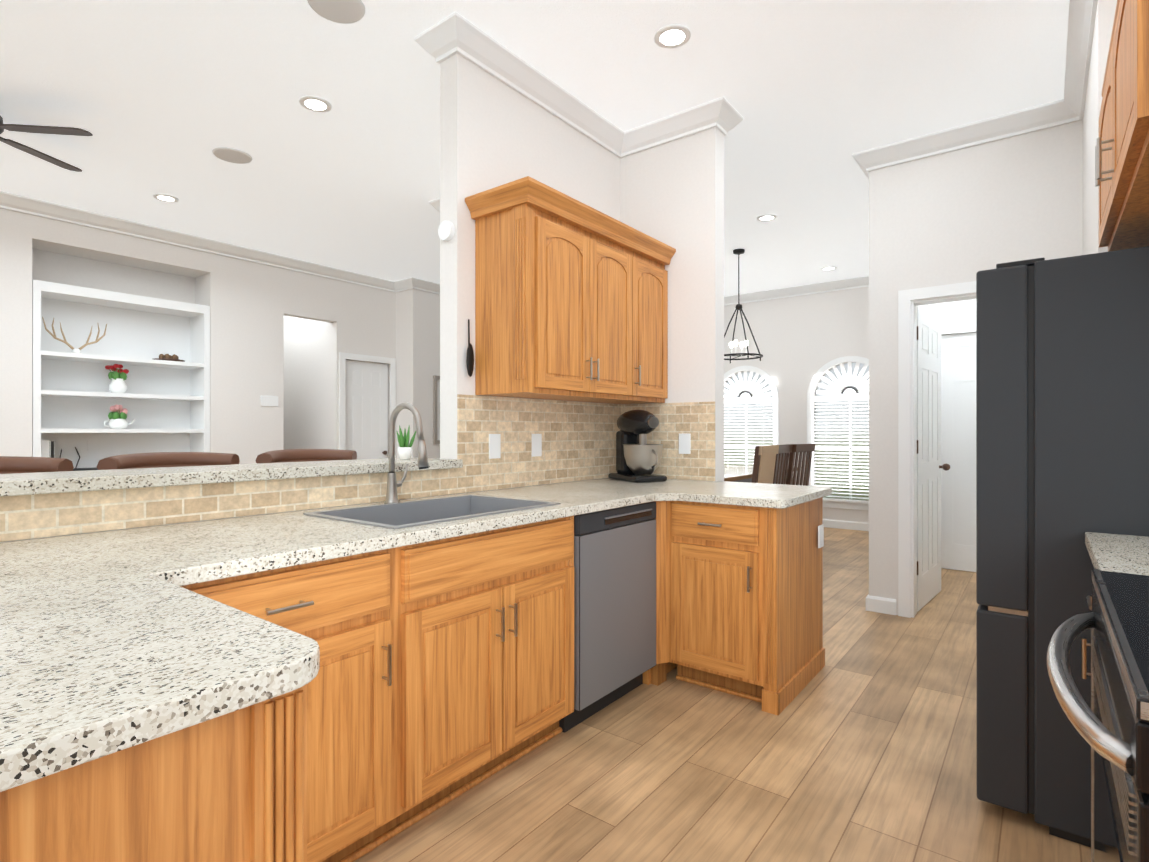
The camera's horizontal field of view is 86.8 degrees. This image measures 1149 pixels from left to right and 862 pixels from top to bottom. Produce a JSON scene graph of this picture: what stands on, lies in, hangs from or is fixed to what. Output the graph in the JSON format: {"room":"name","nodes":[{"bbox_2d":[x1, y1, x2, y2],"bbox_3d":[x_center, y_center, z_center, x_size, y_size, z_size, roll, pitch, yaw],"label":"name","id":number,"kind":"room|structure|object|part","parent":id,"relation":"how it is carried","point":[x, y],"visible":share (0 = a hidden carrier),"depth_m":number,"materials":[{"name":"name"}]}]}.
{"room":"kitchen","nodes":[
{"label":"kitchen","id":0,"kind":"room"},
{"bbox_2d":[0,208,31,456],"bbox_3d":[-5.617,-0.325,3.358,0.120,3.050,3.960,0,0,38],"label":"wall","id":1,"kind":"structure","parent":0,"point":[15,333],"depth_m":4.81,"materials":[{"name":"paint"}]},
{"bbox_2d":[32,249,194,303],"bbox_3d":[-4.288,-0.324,5.668,0.120,3.050,1.560,0,0,38],"label":"wall","id":2,"kind":"structure","parent":0,"point":[48,266],"depth_m":5.59,"materials":[{"name":"paint"}]},
{"bbox_2d":[32,215,210,277],"bbox_3d":[-4.098,-1.699,5.522,0.360,0.300,1.320,0,0,38],"label":"wall","id":3,"kind":"structure","parent":0,"point":[60,237],"depth_m":5.37,"materials":[{"name":"paint"}]},
{"bbox_2d":[195,275,204,304],"bbox_3d":[-3.706,-0.324,6.128,0.240,3.050,0.120,0,0,38],"label":"wall","id":4,"kind":"structure","parent":0,"point":[199,290],"depth_m":6.08,"materials":[{"name":"paint"}]},
{"bbox_2d":[205,253,391,463],"bbox_3d":[-2.964,-0.323,6.793,0.120,3.050,2.080,0,0,38],"label":"wall","id":5,"kind":"structure","parent":0,"point":[244,300],"depth_m":6.30,"materials":[{"name":"paint"}]},
{"bbox_2d":[0,191,403,292],"bbox_3d":[-4.476,-1.794,4.664,0.090,0.110,7.420,0,0,38],"label":"crown molding","id":6,"kind":"structure","parent":5,"relation":"attached to","point":[10,201],"depth_m":5.67,"materials":[{"name":"white wood"}]},
{"bbox_2d":[261,396,277,406],"bbox_3d":[-3.199,-0.313,6.381,0.012,0.110,0.180,0,0,38],"label":"light switch","id":7,"kind":"object","parent":5,"relation":"attached to","point":[269,401],"visible":1,"depth_m":6.37,"materials":[{"name":"white plastic"}]},
{"bbox_2d":[346,360,387,458],"bbox_3d":[-2.533,0.182,7.356,0.177,2.030,0.616,0,0,38],"label":"room door","id":8,"kind":"structure","parent":5,"relation":"in","point":[366,410],"depth_m":7.36,"materials":[{"name":"white paint"}]},
{"bbox_2d":[339,352,395,457],"bbox_3d":[-2.476,0.147,7.313,0.018,2.110,0.760,0,0,38],"label":"door frame","id":9,"kind":"structure","parent":5,"relation":"attached to","point":[342,356],"depth_m":7.06,"materials":[{"name":"white wood"}]},
{"bbox_2d":[0,53,619,542],"bbox_3d":[-1.589,-0.326,1.538,0.120,3.050,6.000,0,0,38],"label":"wall","id":10,"kind":"structure","parent":0,"point":[495,132],"depth_m":2.88,"materials":[{"name":"paint"}]},
{"bbox_2d":[0,457,462,496],"bbox_3d":[-2.076,0.147,1.050,0.385,0.038,4.635,0,0,38],"label":"bar","id":11,"kind":"object","parent":10,"relation":"on","point":[14,484],"visible":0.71,"depth_m":1.93,"materials":[{"name":"stone"}]},
{"bbox_2d":[397,425,415,458],"bbox_3d":[-0.766,0.051,2.756,0.078,0.154,0.072,0,0,38],"label":"potted plant","id":12,"kind":"object","parent":11,"relation":"on","point":[405,449],"visible":0.96,"depth_m":2.74,"materials":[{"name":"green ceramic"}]},
{"bbox_2d":[0,394,714,541],"bbox_3d":[-1.285,0.058,1.302,0.650,0.455,6.000,0,0,38],"label":"tile backsplash","id":13,"kind":"structure","parent":10,"relation":"attached to","point":[578,441],"depth_m":2.83,"materials":[{"name":"tile"}]},
{"bbox_2d":[489,434,500,458],"bbox_3d":[-0.390,0.074,2.970,0.008,0.120,0.075,0,0,38],"label":"light switch","id":14,"kind":"object","parent":13,"relation":"attached to","point":[494,446],"visible":1,"depth_m":2.96,"materials":[{"name":"white plastic"}]},
{"bbox_2d":[532,434,541,456],"bbox_3d":[-0.200,0.075,3.216,0.008,0.120,0.075,0,0,38],"label":"light switch","id":15,"kind":"object","parent":13,"relation":"attached to","point":[536,444],"visible":1,"depth_m":3.21,"materials":[{"name":"white plastic"}]},
{"bbox_2d":[679,434,690,453],"bbox_3d":[0.649,0.075,3.581,0.075,0.120,0.008,0,0,38],"label":"outlet","id":16,"kind":"object","parent":13,"relation":"attached to","point":[684,443],"visible":1,"depth_m":3.58,"materials":[{"name":"white plastic"}]},
{"bbox_2d":[414,24,450,64],"bbox_3d":[-0.298,-1.795,3.361,0.105,0.110,1.355,0,0,38],"label":"crown molding","id":17,"kind":"structure","parent":10,"relation":"attached to","point":[426,39],"depth_m":2.84,"materials":[{"name":"white wood"}]},
{"bbox_2d":[438,220,454,240],"bbox_3d":[-0.595,-0.931,2.826,0.090,0.090,0.024,0,0,38],"label":"door chime","id":18,"kind":"object","parent":10,"relation":"attached to","point":[446,230],"visible":0.96,"depth_m":2.81,"materials":[{"name":"white plastic"}]},
{"bbox_2d":[466,319,473,376],"bbox_3d":[-0.487,-0.386,2.834,0.024,0.270,0.048,0,0,38],"label":"decor","id":19,"kind":"object","parent":10,"relation":"attached to","point":[470,360],"visible":0.96,"depth_m":2.83,"materials":[{"name":"grey metal"}]},
{"bbox_2d":[436,11,631,157],"bbox_3d":[-0.120,-1.795,3.282,0.095,0.110,1.445,0,0,38],"label":"crown molding","id":20,"kind":"structure","parent":10,"relation":"attached to","point":[450,36],"depth_m":3.08,"materials":[{"name":"white wood"}]},
{"bbox_2d":[470,192,670,403],"bbox_3d":[0.041,-0.592,3.264,0.345,0.845,1.264,0,0,38],"label":"upper cabinet","id":21,"kind":"object","parent":10,"relation":"attached to","point":[571,298],"depth_m":2.88,"materials":[{"name":"brown wood"}]},
{"bbox_2d":[283,280,342,449],"bbox_3d":[-3.212,-0.323,7.439,1.300,3.050,0.120,0,0,38],"label":"wall","id":22,"kind":"structure","parent":0,"point":[307,390],"depth_m":7.32,"materials":[{"name":"paint"}]},
{"bbox_2d":[388,292,395,457],"bbox_3d":[-2.311,-0.323,7.640,0.120,3.050,0.060,0,0,38],"label":"wall","id":23,"kind":"structure","parent":0,"point":[393,324],"depth_m":7.62,"materials":[{"name":"paint"}]},
{"bbox_2d":[396,289,420,457],"bbox_3d":[-2.117,-0.323,7.604,0.470,3.050,0.120,0,0,38],"label":"wall","id":24,"kind":"structure","parent":0,"point":[408,346],"depth_m":7.49,"materials":[{"name":"paint"}]},
{"bbox_2d":[421,290,439,457],"bbox_3d":[-0.976,-0.322,8.796,0.120,3.050,3.160,0,0,38],"label":"wall","id":25,"kind":"structure","parent":0,"point":[430,334],"depth_m":7.61,"materials":[{"name":"paint"}]},
{"bbox_2d":[404,277,439,294],"bbox_3d":[-0.966,-1.791,8.658,0.105,0.110,3.365,0,0,38],"label":"crown molding","id":26,"kind":"structure","parent":25,"relation":"attached to","point":[410,283],"depth_m":7.46,"materials":[{"name":"white wood"}]},
{"bbox_2d":[433,375,439,443],"bbox_3d":[-1.697,-0.268,7.735,0.034,0.860,0.240,0,0,38],"label":"picture frame","id":27,"kind":"object","parent":25,"relation":"attached to","point":[436,409],"visible":0.35,"depth_m":7.65,"materials":[{"name":"beige"}]},
{"bbox_2d":[0,0,1068,295],"bbox_3d":[-1.187,-1.890,4.196,8.710,0.080,10.940,0,0,38],"label":"ceiling","id":28,"kind":"structure","parent":0,"point":[160,96],"depth_m":3.37,"materials":[{"name":"white paint"}]},
{"bbox_2d":[0,116,92,171],"bbox_3d":[-3.391,-1.737,3.381,1.141,0.224,1.141,0,0,38],"label":"ceiling fan","id":29,"kind":"object","parent":28,"relation":"hanging from","point":[45,130],"visible":1,"depth_m":3.47,"materials":[{"name":"grey metal"}]},
{"bbox_2d":[153,194,178,202],"bbox_3d":[-3.229,-1.845,4.806,0.180,0.009,0.166,0,0,38],"label":"recessed light","id":30,"kind":"object","parent":28,"relation":"in","point":[162,197],"depth_m":4.81,"materials":[{"name":"white"}]},
{"bbox_2d":[212,147,252,163],"bbox_3d":[-2.294,-1.844,4.079,0.239,0.012,0.239,0,0,-7],"label":"ceiling vent","id":31,"kind":"object","parent":28,"relation":"in","point":[227,154],"depth_m":4.06,"materials":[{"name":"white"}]},
{"bbox_2d":[299,96,331,112],"bbox_3d":[-1.459,-1.846,3.426,0.174,0.009,0.169,0,0,38],"label":"recessed light","id":32,"kind":"object","parent":28,"relation":"in","point":[312,103],"depth_m":3.43,"materials":[{"name":"white plastic"}]},
{"bbox_2d":[307,0,365,23],"bbox_3d":[-1.032,-1.845,2.637,0.239,0.012,0.239,0,0,-7],"label":"ceiling vent","id":33,"kind":"object","parent":28,"relation":"in","point":[345,11],"depth_m":2.65,"materials":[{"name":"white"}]},
{"bbox_2d":[654,24,690,48],"bbox_3d":[0.458,-1.846,2.841,0.167,0.009,0.174,0,0,38],"label":"recessed light","id":34,"kind":"object","parent":28,"relation":"in","point":[672,36],"depth_m":2.85,"materials":[{"name":"white plastic"}]},
{"bbox_2d":[724,249,762,362],"bbox_3d":[1.680,-1.283,6.215,0.478,1.129,0.478,0,0,38],"label":"dining chandelier","id":35,"kind":"object","parent":28,"relation":"hanging from","point":[738,252],"visible":0.9,"depth_m":6.21,"materials":[{"name":"grey metal"}]},
{"bbox_2d":[757,214,776,221],"bbox_3d":[1.663,-1.844,5.249,0.167,0.009,0.177,0,0,38],"label":"recessed light","id":36,"kind":"object","parent":28,"relation":"in","point":[767,217],"depth_m":5.25,"materials":[{"name":"white"}]},
{"bbox_2d":[821,266,836,270],"bbox_3d":[2.879,-1.843,6.879,0.160,0.009,0.191,0,0,38],"label":"recessed light","id":37,"kind":"object","parent":28,"relation":"in","point":[828,268],"depth_m":6.90,"materials":[{"name":"white"}]},
{"bbox_2d":[620,127,723,481],"bbox_3d":[-0.088,-0.325,4.244,2.350,3.050,0.120,0,0,38],"label":"wall","id":38,"kind":"structure","parent":0,"point":[671,193],"depth_m":3.57,"materials":[{"name":"paint"}]},
{"bbox_2d":[432,198,439,211],"bbox_3d":[-0.451,-1.794,4.396,1.570,0.110,0.085,0,0,38],"label":"crown molding","id":39,"kind":"structure","parent":38,"relation":"attached to","point":[435,203],"depth_m":4.87,"materials":[{"name":"white"}]},
{"bbox_2d":[624,96,735,153],"bbox_3d":[0.610,-1.795,3.597,0.625,0.110,0.115,0,0,38],"label":"crown molding","id":40,"kind":"structure","parent":38,"relation":"attached to","point":[719,113],"depth_m":3.56,"materials":[{"name":"white wood"}]},
{"bbox_2d":[721,110,743,135],"bbox_3d":[0.096,-1.794,4.232,2.215,0.110,0.085,0,0,38],"label":"crown molding","id":41,"kind":"structure","parent":38,"relation":"attached to","point":[739,118],"depth_m":3.56,"materials":[{"name":"white"}]},
{"bbox_2d":[354,527,1090,861],"bbox_3d":[-1.187,1.230,4.194,8.710,0.060,10.940,0,0,38],"label":"floor","id":42,"kind":"structure","parent":0,"point":[862,747],"depth_m":2.12,"materials":[{"name":"brown wood"}]},
{"bbox_2d":[0,456,73,473],"bbox_3d":[-1.917,0.644,1.967,0.472,1.112,0.519,0,0,38],"label":"bar stool","id":43,"kind":"object","parent":42,"relation":"on","point":[13,464],"visible":0.1,"depth_m":2.16,"materials":[{"name":"brown leather"}]},
{"bbox_2d":[32,280,209,467],"bbox_3d":[-4.097,-0.009,5.520,0.353,2.420,1.312,0,0,38],"label":"built-in bookcase","id":44,"kind":"object","parent":42,"relation":"on","point":[165,404],"visible":0.54,"depth_m":5.56,"materials":[{"name":"white paint"}]},
{"bbox_2d":[41,439,54,457],"bbox_3d":[-4.438,0.225,5.097,0.180,0.309,0.095,0,0,38],"label":"books","id":45,"kind":"object","parent":44,"relation":"in","point":[47,448],"visible":0.42,"depth_m":5.04,"materials":[{"name":"white paper"}]},
{"bbox_2d":[55,439,64,451],"bbox_3d":[-4.474,0.126,5.286,0.008,0.110,0.070,0,0,38],"label":"outlet","id":46,"kind":"object","parent":44,"relation":"attached to","point":[59,443],"depth_m":5.28,"materials":[{"name":"white plastic"}]},
{"bbox_2d":[42,317,106,353],"bbox_3d":[-4.298,-0.805,5.246,0.140,0.301,0.445,0,0,38],"label":"antler mount","id":47,"kind":"object","parent":44,"relation":"in","point":[75,350],"visible":0.88,"depth_m":5.21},
{"bbox_2d":[60,447,97,470],"bbox_3d":[-4.145,0.260,5.491,0.279,0.240,0.744,0,0,38],"label":"cable box","id":48,"kind":"object","parent":44,"relation":"in","point":[81,469],"visible":0.1,"depth_m":5.28,"materials":[{"name":"black"}]},
{"bbox_2d":[105,364,128,392],"bbox_3d":[-4.116,-0.467,5.482,0.162,0.264,0.178,0,0,38],"label":"flowers","id":49,"kind":"object","parent":44,"relation":"in","point":[118,378],"visible":0.98,"depth_m":5.44,"materials":[{"name":"white ceramic"}]},
{"bbox_2d":[104,404,134,428],"bbox_3d":[-4.106,-0.129,5.494,0.144,0.218,0.236,0,0,38],"label":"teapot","id":50,"kind":"object","parent":44,"relation":"in","point":[117,416],"visible":1,"depth_m":5.44,"materials":[{"name":"white ceramic"}]},
{"bbox_2d":[154,354,184,361],"bbox_3d":[-3.870,-0.693,5.800,0.270,0.076,0.270,0,0,38],"label":"decorative tray","id":51,"kind":"object","parent":44,"relation":"in","point":[168,357],"visible":0.79,"depth_m":5.74,"materials":[{"name":"brown wood"}]},
{"bbox_2d":[0,665,327,861],"bbox_3d":[-1.049,0.762,0.470,0.719,0.876,1.372,0,0,38],"label":"base cabinet","id":52,"kind":"object","parent":42,"relation":"on","point":[250,783],"depth_m":0.71,"materials":[{"name":"brown wood"}]},
{"bbox_2d":[0,478,831,791],"bbox_3d":[-0.434,0.305,1.776,1.393,0.036,4.290,0,0,38],"label":"countertop","id":53,"kind":"structure","parent":52,"relation":"on","point":[114,640],"depth_m":0.93,"materials":[{"name":"stone"}]},
{"bbox_2d":[384,402,428,503],"bbox_3d":[-0.634,0.087,2.373,0.247,0.398,0.111,0,0,38],"label":"faucet","id":54,"kind":"object","parent":53,"relation":"on","point":[393,483],"visible":0.94,"depth_m":2.39,"materials":[{"name":"silver metal"}]},
{"bbox_2d":[303,495,560,528],"bbox_3d":[-0.492,0.430,2.231,0.510,0.298,0.770,0,0,38],"label":"sink","id":55,"kind":"object","parent":53,"relation":"in","point":[409,514],"visible":0.35,"depth_m":2.40,"materials":[{"name":"grey metal"}]},
{"bbox_2d":[608,410,666,482],"bbox_3d":[0.365,0.081,3.540,0.393,0.412,0.333,0,0,38],"label":"stand mixer","id":56,"kind":"object","parent":53,"relation":"on","point":[638,458],"visible":1,"depth_m":3.43,"materials":[{"name":"black plastic"}]},
{"bbox_2d":[97,452,239,469],"bbox_3d":[-1.563,0.644,2.426,0.472,1.112,0.519,0,0,38],"label":"bar stool","id":57,"kind":"object","parent":42,"relation":"on","point":[153,460],"visible":0.12,"depth_m":2.53,"materials":[{"name":"brown leather"}]},
{"bbox_2d":[255,449,356,462],"bbox_3d":[-1.209,0.644,2.885,0.472,1.112,0.519,0,0,38],"label":"bar stool","id":58,"kind":"object","parent":42,"relation":"on","point":[290,455],"visible":0.19,"depth_m":3.00,"materials":[{"name":"brown leather"}]},
{"bbox_2d":[559,501,655,732],"bbox_3d":[-0.063,0.764,2.809,0.682,0.870,0.594,0,0,38],"label":"dishwasher","id":59,"kind":"object","parent":42,"relation":"on","point":[614,604],"visible":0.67,"depth_m":2.56,"materials":[{"name":"silver metal"}]},
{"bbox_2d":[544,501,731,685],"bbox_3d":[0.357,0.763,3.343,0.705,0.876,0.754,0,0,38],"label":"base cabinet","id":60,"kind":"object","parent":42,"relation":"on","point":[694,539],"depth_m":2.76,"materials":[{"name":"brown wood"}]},
{"bbox_2d":[818,524,823,547],"bbox_3d":[1.228,0.524,3.031,0.010,0.110,0.070,0,0,38],"label":"outlet","id":61,"kind":"object","parent":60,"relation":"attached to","point":[820,536],"visible":0.98,"depth_m":3.02,"materials":[{"name":"white plastic"}]},
{"bbox_2d":[724,465,797,482],"bbox_3d":[1.522,0.812,6.525,1.050,0.780,2.200,0,0,38],"label":"dining table","id":62,"kind":"object","parent":42,"relation":"on","point":[737,473],"visible":0.02,"depth_m":6.11,"materials":[{"name":"brown wood"}]},
{"bbox_2d":[751,445,778,483],"bbox_3d":[1.559,0.666,5.638,0.533,1.070,0.440,0,0,38],"label":"dining chair","id":63,"kind":"object","parent":42,"relation":"on","point":[764,463],"visible":0.17,"depth_m":5.41,"materials":[{"name":"brown wood"}]},
{"bbox_2d":[773,444,792,483],"bbox_3d":[1.818,0.666,6.006,0.533,1.070,0.440,0,0,38],"label":"dining chair","id":64,"kind":"object","parent":42,"relation":"on","point":[781,465],"visible":0.19,"depth_m":5.89,"materials":[{"name":"brown wood"}]},
{"bbox_2d":[786,444,814,485],"bbox_3d":[2.151,0.666,6.323,0.440,1.070,0.533,0,0,-44],"label":"dining chair","id":65,"kind":"object","parent":42,"relation":"on","point":[800,449],"visible":0.25,"depth_m":6.13,"materials":[{"name":"brown wood"}]},
{"bbox_2d":[976,246,1148,846],"bbox_3d":[1.879,0.339,1.996,0.870,1.720,0.910,0,0,38],"label":"refrigerator","id":66,"kind":"object","parent":42,"relation":"on","point":[1062,406],"visible":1,"depth_m":1.79,"materials":[{"name":"black metal"}]},
{"bbox_2d":[1089,596,1091,675],"bbox_3d":[1.512,0.762,1.274,0.599,0.876,0.645,0,0,38],"label":"base cabinet","id":67,"kind":"object","parent":42,"relation":"on","point":[1090,598],"depth_m":1.47,"materials":[{"name":"brown wood"}]},
{"bbox_2d":[1085,532,1148,575],"bbox_3d":[0.812,0.304,0.387,0.628,0.036,2.915,0,0,38],"label":"countertop","id":68,"kind":"structure","parent":67,"relation":"on","point":[1128,554],"depth_m":1.45,"materials":[{"name":"stone"}]},
{"bbox_2d":[1047,569,1148,861],"bbox_3d":[1.031,0.678,0.745,0.714,1.000,0.746,0,0,38],"label":"range","id":69,"kind":"object","parent":42,"relation":"on","point":[1111,725],"visible":1,"depth_m":0.83,"materials":[{"name":"black"}]},
{"bbox_2d":[724,287,868,522],"bbox_3d":[3.054,-0.323,7.756,3.030,3.050,0.120,0,0,38],"label":"wall","id":70,"kind":"structure","parent":0,"point":[801,340],"depth_m":7.81,"materials":[{"name":"paint"}]},
{"bbox_2d":[724,371,772,465],"bbox_3d":[2.357,0.013,8.319,0.800,1.660,0.030,0,0,38],"label":"dining room window","id":71,"kind":"structure","parent":70,"relation":"in","point":[758,378],"depth_m":8.31,"materials":[{"name":"clear glass"}]},
{"bbox_2d":[724,371,772,463],"bbox_3d":[2.330,0.003,8.283,0.784,1.640,0.050,0,0,38],"label":"window blinds","id":72,"kind":"object","parent":71,"relation":"attached to","point":[745,389],"visible":0.54,"depth_m":8.28,"materials":[{"name":"white paint"}]},
{"bbox_2d":[724,366,778,444],"bbox_3d":[2.321,0.033,8.271,0.980,1.840,0.120,0,0,38],"label":"window frame","id":73,"kind":"structure","parent":70,"relation":"attached to","point":[775,399],"depth_m":8.04,"materials":[{"name":"white wood"}]},
{"bbox_2d":[724,276,868,305],"bbox_3d":[2.987,-1.792,7.679,2.580,0.110,0.085,0,0,38],"label":"crown molding","id":74,"kind":"structure","parent":70,"relation":"attached to","point":[858,282],"depth_m":7.76,"materials":[{"name":"white wood"}]},
{"bbox_2d":[807,356,868,509],"bbox_3d":[3.373,0.017,7.459,1.040,1.870,0.120,0,0,38],"label":"window frame","id":75,"kind":"structure","parent":70,"relation":"attached to","point":[831,503],"depth_m":7.57,"materials":[{"name":"white wood"}]},
{"bbox_2d":[815,362,868,499],"bbox_3d":[3.410,-0.003,7.506,0.860,1.690,0.030,0,0,38],"label":"dining room window","id":76,"kind":"structure","parent":70,"relation":"in","point":[861,365],"depth_m":7.56,"materials":[{"name":"clear glass"}]},
{"bbox_2d":[814,362,868,498],"bbox_3d":[3.383,-0.013,7.471,0.844,1.670,0.050,0,0,38],"label":"window blinds","id":77,"kind":"object","parent":76,"relation":"attached to","point":[851,385],"visible":0.6,"depth_m":7.50,"materials":[{"name":"white paint"}]},
{"bbox_2d":[823,519,868,530],"bbox_3d":[3.012,1.152,7.701,2.700,0.100,0.016,0,0,38],"label":"baseboard","id":78,"kind":"structure","parent":70,"relation":"attached to","point":[863,526],"depth_m":7.45,"materials":[{"name":"white wood"}]},
{"bbox_2d":[919,305,927,310],"bbox_3d":[3.130,-0.324,5.474,0.120,3.050,3.400,0,0,38],"label":"wall","id":79,"kind":"structure","parent":0,"point":[925,307],"depth_m":5.24,"materials":[{"name":"paint"}]},
{"bbox_2d":[852,151,868,179],"bbox_3d":[2.985,-1.793,5.456,0.085,0.110,3.605,0,0,38],"label":"crown molding","id":80,"kind":"structure","parent":79,"relation":"attached to","point":[859,156],"depth_m":4.05,"materials":[{"name":"white wood"}]},
{"bbox_2d":[928,304,936,316],"bbox_3d":[3.180,-0.324,5.384,0.070,3.050,0.120,0,0,38],"label":"wall","id":81,"kind":"structure","parent":0,"point":[932,308],"depth_m":5.33,"materials":[{"name":"paint"}]},
{"bbox_2d":[937,299,975,334],"bbox_3d":[3.517,-1.344,5.125,0.780,1.010,0.120,0,0,38],"label":"wall","id":82,"kind":"structure","parent":0,"point":[956,313],"depth_m":5.22,"materials":[{"name":"paint"}]},
{"bbox_2d":[941,333,975,571],"bbox_3d":[3.497,0.181,5.099,0.770,2.030,0.177,0,0,38],"label":"pantry door","id":83,"kind":"structure","parent":82,"relation":"in","point":[958,450],"depth_m":5.23,"materials":[{"name":"white paint"}]},
{"bbox_2d":[869,125,1061,614],"bbox_3d":[2.406,-0.325,3.809,1.010,3.050,0.120,0,0,38],"label":"wall","id":84,"kind":"structure","parent":0,"point":[981,207],"depth_m":3.85,"materials":[{"name":"paint"}]},
{"bbox_2d":[866,594,885,611],"bbox_3d":[3.040,1.151,5.456,0.031,0.100,3.536,0,0,38],"label":"baseboard","id":85,"kind":"structure","parent":84,"relation":"attached to","point":[872,602],"depth_m":4.04,"materials":[{"name":"white wood"}]},
{"bbox_2d":[917,306,949,611],"bbox_3d":[2.507,0.180,4.281,0.177,2.030,0.741,0,0,38],"label":"pantry door","id":86,"kind":"structure","parent":84,"relation":"in","point":[929,466],"depth_m":4.25,"materials":[{"name":"white paint"}]},
{"bbox_3d":[2.261,0.130,4.012,0.014,1.640,0.014,0,0,38],"label":"pantry door hinges","id":87,"kind":"part","parent":86,"relation":"part of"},
{"bbox_2d":[898,281,975,617],"bbox_3d":[2.508,0.145,3.719,0.920,2.110,0.138,0,0,38],"label":"door frame","id":88,"kind":"structure","parent":84,"relation":"attached to","point":[910,301],"depth_m":3.92,"materials":[{"name":"white wood"}]},
{"bbox_2d":[864,100,1059,175],"bbox_3d":[2.344,-1.795,3.728,0.990,0.110,0.085,0,0,38],"label":"crown molding","id":89,"kind":"structure","parent":84,"relation":"attached to","point":[1047,115],"depth_m":3.69,"materials":[{"name":"white wood"}]},
{"bbox_2d":[1062,120,1082,257],"bbox_3d":[2.842,-0.325,3.473,0.090,3.050,0.120,0,0,38],"label":"wall","id":90,"kind":"structure","parent":0,"point":[1072,189],"depth_m":3.43,"materials":[{"name":"paint"}]},
{"bbox_2d":[1083,0,1116,254],"bbox_3d":[2.552,-0.326,2.926,0.120,3.050,1.340,0,0,38],"label":"wall","id":91,"kind":"structure","parent":0,"point":[1104,18],"depth_m":2.61,"materials":[{"name":"paint"}]},
{"bbox_2d":[1060,0,1096,124],"bbox_3d":[2.409,-1.795,2.908,0.085,0.110,1.305,0,0,38],"label":"crown molding","id":92,"kind":"structure","parent":91,"relation":"attached to","point":[1082,13],"depth_m":2.91,"materials":[{"name":"white wood"}]},
{"bbox_3d":[0.802,-0.328,-0.258,0.120,3.050,6.080,0,0,38],"label":"wall","id":93,"kind":"structure","parent":0,"visible":0},
{"bbox_2d":[1095,0,1148,251],"bbox_3d":[1.671,-0.886,1.484,0.608,0.570,1.164,0,0,38],"label":"upper cabinet","id":94,"kind":"object","parent":93,"relation":"attached to","point":[1122,163],"visible":0.98,"depth_m":1.54,"materials":[{"name":"brown wood"}]}
]}

